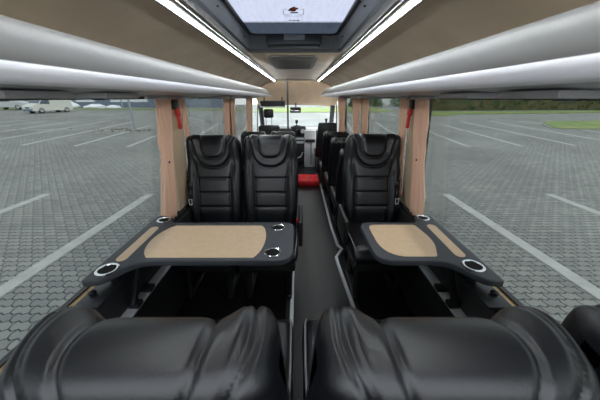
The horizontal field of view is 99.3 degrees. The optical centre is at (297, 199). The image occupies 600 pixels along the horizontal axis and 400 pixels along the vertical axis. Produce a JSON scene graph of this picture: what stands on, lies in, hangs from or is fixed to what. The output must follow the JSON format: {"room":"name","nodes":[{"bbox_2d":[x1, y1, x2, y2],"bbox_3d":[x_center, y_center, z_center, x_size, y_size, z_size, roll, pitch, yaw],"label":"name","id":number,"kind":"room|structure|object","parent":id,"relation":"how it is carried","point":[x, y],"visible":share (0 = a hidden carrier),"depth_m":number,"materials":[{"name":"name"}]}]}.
{"room":"vehicle interior","nodes":[
{"label":"vehicle interior","id":0,"kind":"room"},
{"bbox_2d":[96,96,255,319],"bbox_3d":[-0.916,-0.443,2.973,0.117,1.515,6.750,0,22,0],"label":"wall","id":1,"kind":"structure","parent":0,"point":[167,299],"depth_m":1.77,"materials":[{"name":"grey plastic"}]},
{"bbox_2d":[0,97,143,367],"bbox_3d":[-0.930,0.119,0.785,0.077,0.815,2.210,0,22,0],"label":"window","id":2,"kind":"structure","parent":1,"relation":"in","point":[82,290],"depth_m":1.04,"materials":[{"name":"clear glass"}]},
{"bbox_2d":[0,211,177,372],"bbox_3d":[-0.934,0.471,0.986,0.034,0.012,2.080,0,22,0],"label":"strip","id":3,"kind":"object","parent":1,"relation":"attached to","point":[79,298],"visible":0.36,"depth_m":1.10,"materials":[{"name":"brown wood"}]},
{"bbox_2d":[0,15,270,101],"bbox_3d":[-0.699,-1.035,2.397,0.337,0.158,5.820,0,22,0],"label":"luggage rack","id":4,"kind":"object","parent":1,"relation":"attached to","point":[37,62],"visible":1,"depth_m":0.67,"materials":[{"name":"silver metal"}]},
{"bbox_2d":[0,84,268,101],"bbox_3d":[-0.716,-0.987,2.417,0.302,0.053,5.820,0,22,0],"label":"panel","id":5,"kind":"object","parent":4,"relation":"on","point":[8,92],"depth_m":0.80,"materials":[{"name":"black plastic"}]},
{"bbox_2d":[144,96,176,218],"bbox_3d":[-0.858,-0.252,1.676,0.085,0.793,0.300,0,22,0],"label":"curtain","id":6,"kind":"object","parent":4,"relation":"hanging from","point":[163,104],"visible":0.93,"depth_m":1.65,"materials":[{"name":"fabric"}]},
{"bbox_2d":[176,97,197,138],"bbox_3d":[-0.869,-0.417,2.089,0.098,0.793,0.330,0,22,0],"label":"curtain","id":7,"kind":"object","parent":4,"relation":"hanging from","point":[181,100],"visible":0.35,"depth_m":1.93,"materials":[{"name":"fabric"}]},
{"bbox_2d":[223,98,229,135],"bbox_3d":[-0.859,-0.824,3.106,0.086,0.793,0.261,0,22,0],"label":"curtain","id":8,"kind":"object","parent":4,"relation":"hanging from","point":[226,102],"visible":0.56,"depth_m":3.00,"materials":[{"name":"fabric"}]},
{"bbox_2d":[230,97,235,135],"bbox_3d":[-0.860,-0.939,3.394,0.089,0.793,0.202,0,22,0],"label":"curtain","id":9,"kind":"object","parent":4,"relation":"hanging from","point":[232,99],"visible":0.57,"depth_m":3.29,"materials":[{"name":"fabric"}]},
{"bbox_2d":[246,98,251,131],"bbox_3d":[-0.858,-1.370,4.471,0.086,0.793,0.480,0,22,0],"label":"curtain","id":10,"kind":"object","parent":4,"relation":"hanging from","point":[248,100],"visible":0.73,"depth_m":4.37,"materials":[{"name":"fabric"}]},
{"bbox_2d":[171,100,181,128],"bbox_3d":[-0.843,-0.597,1.781,0.036,0.195,0.064,0,22,0],"label":"hammer","id":11,"kind":"object","parent":1,"relation":"attached to","point":[174,103],"visible":0.97,"depth_m":1.76,"materials":[{"name":"red plastic"}]},
{"bbox_2d":[121,165,243,316],"bbox_3d":[-0.843,0.067,2.558,0.062,0.075,3.700,0,22,0],"label":"wall rail","id":12,"kind":"object","parent":1,"relation":"attached to","point":[148,289],"visible":0.37,"depth_m":1.41,"materials":[{"name":"silver metal"}]},
{"bbox_2d":[74,216,293,309],"bbox_3d":[-0.471,0.357,1.382,0.898,0.282,0.702,0,22,0],"label":"folding table","id":13,"kind":"object","parent":12,"relation":"on","point":[162,242],"visible":0.98,"depth_m":1.28,"materials":[{"name":"grey plastic"}]},
{"bbox_2d":[198,97,224,134],"bbox_3d":[-0.930,-0.624,2.642,0.077,0.815,1.350,0,22,0],"label":"window","id":14,"kind":"structure","parent":1,"relation":"in","point":[198,97],"depth_m":2.51,"materials":[{"name":"clear glass"}]},
{"bbox_2d":[257,101,257,130],"bbox_3d":[-0.930,-1.743,5.442,0.077,0.815,1.000,0,22,0],"label":"window","id":15,"kind":"structure","parent":1,"relation":"in","point":[257,101],"depth_m":5.89,"materials":[{"name":"clear glass"}]},
{"bbox_2d":[258,104,264,124],"bbox_3d":[-0.876,-2.014,6.133,0.111,0.590,0.526,-1,22,-4],"label":"trim","id":16,"kind":"structure","parent":1,"relation":"attached to","point":[261,113],"depth_m":6.09,"materials":[{"name":"grey"}]},
{"bbox_2d":[175,164,414,399],"bbox_3d":[-0.020,0.226,3.402,1.880,0.054,7.050,0,22,0],"label":"floor","id":17,"kind":"structure","parent":0,"point":[318,284],"depth_m":2.06,"materials":[{"name":"plastic"}]},
{"bbox_2d":[0,306,293,399],"bbox_3d":[-0.250,0.605,0.874,0.470,1.085,0.734,0,22,0],"label":"passenger seat","id":18,"kind":"object","parent":17,"relation":"on","point":[72,352],"visible":1,"depth_m":0.38,"materials":[{"name":"black leather"}]},
{"bbox_2d":[54,317,215,399],"bbox_3d":[-0.250,0.284,0.446,0.217,0.159,0.176,0,22,0],"label":"cushion","id":19,"kind":"object","parent":18,"relation":"on","point":[121,358],"depth_m":0.37,"materials":[{"name":"black leather"}]},
{"bbox_2d":[214,319,293,399],"bbox_3d":[-0.250,0.700,1.042,0.460,0.137,0.493,0,22,0],"label":"seat cushion","id":20,"kind":"object","parent":18,"relation":"on","point":[285,326],"depth_m":1.09,"materials":[{"name":"black leather"}]},
{"bbox_2d":[175,134,243,298],"bbox_3d":[-0.670,0.121,1.976,0.448,1.162,0.699,0,22,0],"label":"passenger seat","id":21,"kind":"object","parent":17,"relation":"on","point":[215,171],"visible":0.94,"depth_m":2.02,"materials":[{"name":"black leather"}]},
{"bbox_2d":[199,135,225,158],"bbox_3d":[-0.670,-0.432,2.041,0.206,0.170,0.167,0,22,0],"label":"cushion","id":22,"kind":"object","parent":21,"relation":"on","point":[210,146],"depth_m":1.98,"materials":[{"name":"black leather"}]},
{"bbox_2d":[198,222,233,222],"bbox_3d":[-0.670,0.313,1.929,0.438,0.147,0.470,0,22,0],"label":"seat cushion","id":23,"kind":"object","parent":21,"relation":"on","point":[198,222],"depth_m":2.08,"materials":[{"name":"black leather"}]},
{"bbox_2d":[241,131,265,160],"bbox_3d":[-0.670,-0.664,4.199,0.399,0.975,0.623,0,22,0],"label":"passenger seat","id":24,"kind":"object","parent":17,"relation":"on","point":[244,134],"visible":0.23,"depth_m":3.77,"materials":[{"name":"black leather"}]},
{"bbox_2d":[247,131,258,134],"bbox_3d":[-0.670,-0.957,3.827,0.184,0.143,0.149,0,22,0],"label":"cushion","id":25,"kind":"object","parent":24,"relation":"on","point":[248,132],"depth_m":3.76,"materials":[{"name":"black leather"}]},
{"bbox_2d":[258,109,279,134],"bbox_3d":[-0.570,-1.253,5.347,0.440,1.255,0.560,0,22,0],"label":"seat","id":26,"kind":"object","parent":17,"relation":"on","point":[268,113],"visible":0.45,"depth_m":4.99,"materials":[{"name":"black leather"}]},
{"bbox_2d":[239,134,302,298],"bbox_3d":[-0.204,0.121,1.976,0.479,1.162,0.699,0,22,0],"label":"passenger seat","id":27,"kind":"object","parent":17,"relation":"on","point":[271,172],"visible":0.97,"depth_m":2.02,"materials":[{"name":"black leather"}]},
{"bbox_2d":[257,135,282,158],"bbox_3d":[-0.219,-0.432,2.041,0.206,0.170,0.167,0,22,0],"label":"cushion","id":28,"kind":"object","parent":27,"relation":"on","point":[268,146],"depth_m":1.98,"materials":[{"name":"black leather"}]},
{"bbox_2d":[285,222,297,262],"bbox_3d":[-0.219,0.313,1.929,0.438,0.147,0.470,0,22,0],"label":"table edge","id":29,"kind":"object","parent":27,"relation":"on","point":[295,255],"depth_m":1.81,"materials":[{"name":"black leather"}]},
{"bbox_2d":[271,131,295,138],"bbox_3d":[-0.225,-0.664,4.199,0.399,0.975,0.623,0,22,0],"label":"passenger seat","id":30,"kind":"object","parent":17,"relation":"on","point":[283,133],"visible":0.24,"depth_m":3.76,"materials":[{"name":"black leather"}]},
{"bbox_2d":[277,131,288,135],"bbox_3d":[-0.225,-0.957,3.827,0.184,0.143,0.149,0,22,0],"label":"cushion","id":31,"kind":"object","parent":30,"relation":"on","point":[283,133],"depth_m":3.76,"materials":[{"name":"black leather"}]},
{"bbox_2d":[286,79,288,131],"bbox_3d":[-0.197,-1.417,5.055,0.034,1.775,0.034,0,22,0],"label":"pole","id":32,"kind":"object","parent":17,"relation":"on","point":[286,79],"visible":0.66,"depth_m":4.91,"materials":[{"name":"grey metal"}]},
{"bbox_2d":[285,271,293,323],"bbox_3d":[-0.060,0.381,2.926,0.056,0.018,4.050,0,22,0],"label":"rail","id":33,"kind":"object","parent":17,"relation":"on","point":[289,302],"visible":0.02,"depth_m":1.89,"materials":[{"name":"silver metal"}]},
{"bbox_2d":[280,126,317,163],"bbox_3d":[-0.010,-1.389,6.179,1.740,0.850,0.934,0,22,0],"label":"dashboard","id":34,"kind":"object","parent":17,"relation":"on","point":[299,131],"visible":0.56,"depth_m":5.81,"materials":[{"name":"grey plastic"}]},
{"bbox_2d":[291,126,305,135],"bbox_3d":[0.005,-1.558,5.740,0.330,0.210,0.164,0,22,0],"label":"hood","id":35,"kind":"object","parent":34,"relation":"attached to","point":[299,130],"depth_m":5.66,"materials":[{"name":"black"}]},
{"bbox_2d":[298,174,318,185],"bbox_3d":[0.180,-0.363,4.659,0.386,0.111,0.426,0,22,0],"label":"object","id":36,"kind":"object","parent":17,"relation":"on","point":[303,179],"visible":0.93,"depth_m":4.50,"materials":[{"name":"red plastic"}]},
{"bbox_2d":[304,130,316,166],"bbox_3d":[0.307,-1.143,5.682,0.325,0.799,0.200,0,22,0],"label":"partition panel","id":37,"kind":"object","parent":17,"relation":"on","point":[310,135],"visible":0.78,"depth_m":5.60,"materials":[{"name":"grey"}]},
{"bbox_2d":[314,119,336,172],"bbox_3d":[0.550,-1.111,5.215,0.420,1.090,0.611,0,22,0],"label":"seat","id":38,"kind":"object","parent":17,"relation":"on","point":[325,126],"visible":0.54,"depth_m":4.87,"materials":[{"name":"black leather"}]},
{"bbox_2d":[319,131,349,188],"bbox_3d":[0.575,-0.666,4.205,0.422,0.975,0.658,0,22,0],"label":"passenger seat","id":39,"kind":"object","parent":17,"relation":"on","point":[327,136],"visible":0.46,"depth_m":3.86,"materials":[{"name":"black leather"}]},
{"bbox_2d":[331,132,342,137],"bbox_3d":[0.575,-0.954,3.821,0.194,0.143,0.157,0,22,0],"label":"cushion","id":40,"kind":"object","parent":39,"relation":"on","point":[333,134],"depth_m":3.75,"materials":[{"name":"black leather"}]},
{"bbox_2d":[324,137,346,205],"bbox_3d":[0.600,-0.404,3.535,0.422,0.986,0.658,0,22,0],"label":"passenger seat","id":41,"kind":"object","parent":17,"relation":"on","point":[336,144],"visible":0.41,"depth_m":3.23,"materials":[{"name":"black leather"}]},
{"bbox_2d":[324,171,330,185],"bbox_3d":[0.600,-0.317,3.686,0.412,0.125,0.442,0,22,0],"label":"seat cushion","id":42,"kind":"object","parent":41,"relation":"on","point":[326,173],"depth_m":3.64,"materials":[{"name":"black leather"}]},
{"bbox_2d":[339,138,346,146],"bbox_3d":[0.600,-0.696,3.148,0.194,0.144,0.157,0,22,0],"label":"cushion","id":43,"kind":"object","parent":41,"relation":"on","point":[341,140],"depth_m":3.07,"materials":[{"name":"black leather"}]},
{"bbox_2d":[330,149,343,226],"bbox_3d":[0.610,-0.151,2.925,0.422,0.969,0.658,0,22,0],"label":"passenger seat","id":44,"kind":"object","parent":17,"relation":"on","point":[335,191],"visible":0.19,"depth_m":2.73,"materials":[{"name":"black leather"}]},
{"bbox_2d":[330,186,336,204],"bbox_3d":[0.610,-0.066,3.075,0.412,0.123,0.442,0,22,0],"label":"seat cushion","id":45,"kind":"object","parent":44,"relation":"on","point":[332,189],"depth_m":3.06,"materials":[{"name":"black leather"}]},
{"bbox_2d":[319,183,360,311],"bbox_3d":[0.426,0.418,2.833,0.134,0.018,3.850,0,22,0],"label":"rail","id":46,"kind":"object","parent":17,"relation":"on","point":[353,302],"visible":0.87,"depth_m":2.50,"materials":[{"name":"silver metal"}]},
{"bbox_2d":[337,133,412,298],"bbox_3d":[0.582,0.116,1.979,0.498,1.167,0.727,0,22,0],"label":"passenger seat","id":47,"kind":"object","parent":17,"relation":"on","point":[371,162],"visible":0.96,"depth_m":2.02,"materials":[{"name":"black leather"}]},
{"bbox_2d":[347,221,394,263],"bbox_3d":[0.598,0.311,1.928,0.456,0.148,0.488,0,22,0],"label":"seat cushion","id":48,"kind":"object","parent":47,"relation":"on","point":[359,252],"depth_m":1.78,"materials":[{"name":"black leather"}]},
{"bbox_2d":[360,134,386,157],"bbox_3d":[0.598,-0.442,2.053,0.214,0.171,0.174,0,22,0],"label":"cushion","id":49,"kind":"object","parent":47,"relation":"on","point":[371,145],"depth_m":1.99,"materials":[{"name":"black leather"}]},
{"bbox_2d":[302,306,599,399],"bbox_3d":[0.250,0.605,0.874,0.470,1.085,0.734,0,22,0],"label":"passenger seat","id":50,"kind":"object","parent":17,"relation":"on","point":[522,352],"visible":1,"depth_m":0.38,"materials":[{"name":"black leather"}]},
{"bbox_2d":[302,319,381,399],"bbox_3d":[0.250,0.700,1.042,0.460,0.137,0.493,0,22,0],"label":"seat cushion","id":51,"kind":"object","parent":50,"relation":"on","point":[309,326],"depth_m":1.09,"materials":[{"name":"black leather"}]},
{"bbox_2d":[379,317,541,399],"bbox_3d":[0.250,0.284,0.446,0.217,0.159,0.176,0,22,0],"label":"cushion","id":52,"kind":"object","parent":50,"relation":"on","point":[428,358],"depth_m":0.37,"materials":[{"name":"black leather"}]},
{"bbox_2d":[561,304,599,382],"bbox_3d":[0.722,0.608,0.867,0.444,1.085,0.692,0,22,0],"label":"passenger seat","id":53,"kind":"object","parent":17,"relation":"on","point":[582,322],"visible":0.1,"depth_m":0.47,"materials":[{"name":"black leather"}]},
{"bbox_2d":[256,81,337,106],"bbox_3d":[-0.019,-2.277,5.492,1.753,0.549,0.689,0,22,0],"label":"wall","id":54,"kind":"structure","parent":0,"point":[299,92],"depth_m":5.42,"materials":[{"name":"beige fabric"}]},
{"bbox_2d":[260,97,284,107],"bbox_3d":[-0.520,-2.022,5.274,0.520,0.202,0.185,0,22,0],"label":"sun visor","id":55,"kind":"object","parent":54,"relation":"attached to","point":[264,104],"visible":0.96,"depth_m":5.22,"materials":[{"name":"black plastic"}]},
{"bbox_2d":[290,103,300,112],"bbox_3d":[-0.055,-2.052,5.685,0.240,0.198,0.231,0,22,0],"label":"mirror","id":56,"kind":"object","parent":54,"relation":"attached to","point":[295,109],"visible":1,"depth_m":5.60,"materials":[{"name":"black plastic"}]},
{"bbox_2d":[260,80,332,87],"bbox_3d":[-0.038,-2.273,5.122,1.663,0.255,0.028,0,22,0],"label":"trim","id":57,"kind":"structure","parent":54,"relation":"attached to","point":[275,80],"depth_m":5.07,"materials":[{"name":"beige plastic"}]},
{"bbox_2d":[0,0,599,86],"bbox_3d":[-0.030,-1.130,2.321,1.748,0.335,6.050,0,22,0],"label":"ceiling","id":58,"kind":"structure","parent":0,"point":[144,27],"depth_m":1.07,"materials":[{"name":"beige fabric"}]},
{"bbox_2d":[154,0,275,80],"bbox_3d":[-0.454,-1.270,2.314,0.052,0.037,5.840,0,22,0],"label":"ceiling light strip","id":59,"kind":"object","parent":58,"relation":"attached to","point":[174,7],"visible":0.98,"depth_m":1.22,"materials":[{"name":"grey plastic"}]},
{"bbox_2d":[183,0,395,52],"bbox_3d":[-0.029,-0.915,1.285,0.762,0.106,1.389,0,22,0],"label":"roof hatch","id":60,"kind":"object","parent":58,"relation":"attached to","point":[254,26],"visible":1,"depth_m":1.41,"materials":[{"name":"black plastic"}]},
{"bbox_2d":[267,55,317,68],"bbox_3d":[-0.045,-1.371,2.564,0.434,0.024,0.940,0,22,0],"label":"ceiling vent","id":61,"kind":"object","parent":58,"relation":"in","point":[278,61],"visible":1,"depth_m":2.34,"materials":[{"name":"grey plastic"}]},
{"bbox_2d":[317,0,423,80],"bbox_3d":[0.394,-1.270,2.314,0.052,0.037,5.840,0,22,0],"label":"ceiling light strip","id":62,"kind":"object","parent":58,"relation":"attached to","point":[406,6],"visible":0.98,"depth_m":1.22,"materials":[{"name":"grey plastic"}]},
{"bbox_2d":[350,96,499,319],"bbox_3d":[0.876,-0.443,2.973,0.117,1.515,6.750,0,22,0],"label":"wall","id":63,"kind":"structure","parent":0,"point":[419,294],"depth_m":1.73,"materials":[{"name":"grey"}]},
{"bbox_2d":[345,98,346,130],"bbox_3d":[0.890,-1.207,4.100,0.077,0.815,1.390,0,22,0],"label":"window","id":64,"kind":"structure","parent":63,"relation":"in","point":[346,98],"depth_m":4.70,"materials":[{"name":"clear glass"}]},
{"bbox_2d":[367,97,409,133],"bbox_3d":[0.890,-0.624,2.642,0.077,0.815,1.350,0,22,0],"label":"window","id":65,"kind":"structure","parent":63,"relation":"in","point":[378,97],"depth_m":2.72,"materials":[{"name":"clear glass"}]},
{"bbox_2d":[406,100,414,127],"bbox_3d":[0.803,-0.615,1.827,0.036,0.195,0.064,0,22,0],"label":"hammer","id":66,"kind":"object","parent":63,"relation":"attached to","point":[411,107],"visible":0.94,"depth_m":1.81,"materials":[{"name":"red plastic"}]},
{"bbox_2d":[417,266,466,316],"bbox_3d":[0.803,0.067,2.558,0.062,0.075,3.700,0,22,0],"label":"wall rail","id":67,"kind":"object","parent":63,"relation":"attached to","point":[441,290],"visible":0.31,"depth_m":1.41,"materials":[{"name":"silver metal"}]},
{"bbox_2d":[361,215,512,309],"bbox_3d":[0.627,0.356,1.383,0.505,0.282,0.704,0,22,0],"label":"folding table","id":68,"kind":"object","parent":67,"relation":"on","point":[423,242],"visible":1,"depth_m":1.26,"materials":[{"name":"grey plastic"}]},
{"bbox_2d":[321,1,599,101],"bbox_3d":[0.641,-1.035,2.397,0.372,0.158,5.820,0,22,0],"label":"luggage rack","id":69,"kind":"object","parent":63,"relation":"attached to","point":[556,57],"visible":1,"depth_m":0.58,"materials":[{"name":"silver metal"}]},
{"bbox_2d":[338,98,345,131],"bbox_3d":[0.819,-1.496,4.787,0.084,0.793,0.800,0,22,0],"label":"curtain","id":70,"kind":"object","parent":69,"relation":"hanging from","point":[341,102],"visible":0.77,"depth_m":4.69,"materials":[{"name":"fabric"}]},
{"bbox_2d":[352,97,360,133],"bbox_3d":[0.821,-1.024,3.607,0.088,0.793,0.501,0,22,0],"label":"curtain","id":71,"kind":"object","parent":69,"relation":"hanging from","point":[356,101],"visible":0.63,"depth_m":3.48,"materials":[{"name":"fabric"}]},
{"bbox_2d":[362,98,368,133],"bbox_3d":[0.819,-0.835,3.134,0.084,0.793,0.280,0,22,0],"label":"curtain","id":72,"kind":"object","parent":69,"relation":"hanging from","point":[365,111],"visible":0.45,"depth_m":3.02,"materials":[{"name":"fabric"}]},
{"bbox_2d":[395,97,409,197],"bbox_3d":[0.831,-0.419,2.094,0.101,0.793,0.200,0,22,0],"label":"curtain","id":73,"kind":"object","parent":69,"relation":"hanging from","point":[404,101],"visible":0.66,"depth_m":2.03,"materials":[{"name":"fabric"}]},
{"bbox_2d":[410,96,438,216],"bbox_3d":[0.821,-0.275,1.732,0.087,0.793,0.301,0,22,0],"label":"curtain","id":74,"kind":"object","parent":69,"relation":"hanging from","point":[421,111],"visible":0.98,"depth_m":1.71,"materials":[{"name":"fabric"}]},
{"bbox_2d":[323,82,599,101],"bbox_3d":[0.658,-0.987,2.417,0.337,0.053,5.820,0,22,0],"label":"tray","id":75,"kind":"object","parent":69,"relation":"on","point":[564,91],"depth_m":0.68,"materials":[{"name":"black plastic"}]},
{"bbox_2d":[492,286,516,305],"bbox_3d":[0.894,0.471,0.986,0.034,0.012,2.080,0,22,0],"label":"strip","id":76,"kind":"object","parent":63,"relation":"attached to","point":[511,302],"visible":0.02,"depth_m":1.10,"materials":[{"name":"brown wood"}]},
{"bbox_2d":[424,98,599,305],"bbox_3d":[0.890,0.119,0.785,0.077,0.815,2.210,0,22,0],"label":"window","id":77,"kind":"structure","parent":63,"relation":"in","point":[503,289],"depth_m":1.10,"materials":[{"name":"clear glass"}]},
{"label":"outside","id":78,"kind":"structure","parent":0,"visible":0},
{"bbox_2d":[0,105,599,359],"bbox_3d":[0.000,-6.104,20.176,124.000,0.648,90.000,0,22,0],"label":"ground","id":79,"kind":"structure","parent":78,"point":[520,193],"depth_m":6.18,"materials":[{"name":"grey stone"}]},
{"bbox_2d":[0,100,27,109],"bbox_3d":[-38.600,-12.934,34.246,4.300,1.460,1.780,-4,22,-9],"label":"hatchback car","id":80,"kind":"object","parent":79,"relation":"on","point":[17,104],"visible":0.57,"depth_m":33.67,"materials":[{"name":"silver metal"}]},
{"bbox_2d":[22,100,72,112],"bbox_3d":[-29.603,-11.240,30.171,1.698,1.742,4.286,6,22,14],"label":"van","id":81,"kind":"object","parent":79,"relation":"on","point":[32,106],"visible":0.96,"depth_m":29.47,"materials":[{"name":"silver metal"}]},
{"bbox_2d":[71,101,80,107],"bbox_3d":[-37.342,-15.602,41.594,3.522,1.210,2.189,0,22,0],"label":"heap","id":82,"kind":"object","parent":79,"relation":"on","point":[75,105],"visible":0.17,"depth_m":41.32,"materials":[{"name":"white snow"}]},
{"bbox_2d":[83,104,104,107],"bbox_3d":[-33.212,-15.375,41.649,3.606,0.639,2.047,0,22,0],"label":"heap","id":83,"kind":"object","parent":79,"relation":"on","point":[89,105],"visible":0.88,"depth_m":41.17,"materials":[{"name":"white snow"}]},
{"bbox_2d":[69,128,150,131],"bbox_3d":[-12.077,-4.681,17.055,7.267,0.140,2.019,0,22,0],"label":"earth","id":84,"kind":"structure","parent":79,"relation":"on","point":[69,128],"depth_m":17.08,"materials":[{"name":"soil"}]},
{"bbox_2d":[105,105,121,107],"bbox_3d":[-30.145,-15.312,41.690,2.641,0.456,1.758,0,22,0],"label":"heap","id":85,"kind":"object","parent":79,"relation":"on","point":[109,106],"visible":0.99,"depth_m":41.26,"materials":[{"name":"white snow"}]},
{"bbox_2d":[22,99,222,107],"bbox_3d":[-40.500,-19.348,46.894,55.000,4.700,8.550,0,22,0],"label":"warehouse","id":86,"kind":"structure","parent":79,"relation":"on","point":[205,103],"depth_m":43.53,"materials":[{"name":"grey paint"}]},
{"bbox_2d":[0,108,245,109],"bbox_3d":[-35.018,-13.469,37.943,54.061,0.288,4.499,0,22,1],"label":"grass verge","id":87,"kind":"structure","parent":79,"relation":"on","point":[0,108],"depth_m":37.57,"materials":[{"name":"green plant"}]},
{"bbox_2d":[127,99,137,129],"bbox_3d":[-10.377,-8.326,15.949,1.754,7.860,0.308,0,22,0],"label":"lamp post","id":88,"kind":"object","parent":79,"relation":"on","point":[128,101],"visible":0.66,"depth_m":17.00,"materials":[{"name":"grey metal"}]},
{"bbox_2d":[253,107,395,111],"bbox_3d":[3.600,-13.609,38.445,19.200,0.323,10.500,0,22,0],"label":"grass verge","id":89,"kind":"structure","parent":79,"relation":"on","point":[309,109],"depth_m":37.83,"materials":[{"name":"green plant"}]},
{"bbox_2d":[348,98,352,106],"bbox_3d":[10.206,-19.152,46.211,1.992,4.445,2.107,11,24,25],"label":"conifer","id":90,"kind":"object","parent":79,"relation":"on","point":[350,103],"visible":0.21,"depth_m":46.44,"materials":[{"name":"green plant"}]},
{"bbox_2d":[335,98,398,105],"bbox_3d":[16.000,-22.467,54.020,20.200,5.000,7.200,0,22,0],"label":"building","id":91,"kind":"structure","parent":79,"relation":"on","point":[386,102],"depth_m":51.31,"materials":[{"name":"grey"}]},
{"bbox_2d":[370,99,382,106],"bbox_3d":[14.307,-18.967,46.780,3.221,3.678,3.257,-10,24,-24],"label":"conifer","id":92,"kind":"object","parent":79,"relation":"on","point":[374,102],"visible":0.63,"depth_m":46.56,"materials":[{"name":"green plant"}]},
{"bbox_2d":[389,99,399,106],"bbox_3d":[18.226,-19.370,46.036,3.428,4.978,3.355,0,22,0],"label":"conifer","id":93,"kind":"object","parent":79,"relation":"on","point":[394,101],"visible":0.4,"depth_m":46.28,"materials":[{"name":"green plant"}]},
{"bbox_2d":[431,111,599,114],"bbox_3d":[36.750,-10.366,30.319,42.735,0.386,3.996,1,22,3],"label":"grass verge","id":94,"kind":"structure","parent":79,"relation":"on","point":[454,112],"depth_m":30.20,"materials":[{"name":"green plant"}]},
{"bbox_2d":[432,99,599,110],"bbox_3d":[31.779,-13.735,34.632,32.931,3.623,2.177,2,22,4],"label":"hedge","id":95,"kind":"object","parent":79,"relation":"on","point":[438,104],"visible":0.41,"depth_m":34.50,"materials":[{"name":"green plant"}]},
{"bbox_2d":[540,121,599,130],"bbox_3d":[24.612,-5.290,18.136,14.533,0.366,6.509,0,22,0],"label":"grass","id":96,"kind":"structure","parent":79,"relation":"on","point":[562,125],"depth_m":18.27,"materials":[{"name":"green plant"}]},
{"bbox_3d":[-0.010,-2.037,6.223,1.780,0.580,0.548,0,22,0],"label":"window","id":97,"kind":"structure","parent":0,"visible":0},
{"bbox_2d":[329,105,334,121],"bbox_3d":[0.816,-2.014,6.133,0.111,0.590,0.526,1,22,4],"label":"window","id":98,"kind":"structure","parent":97,"relation":"attached to","point":[332,108],"depth_m":6.03,"materials":[{"name":"grey"}]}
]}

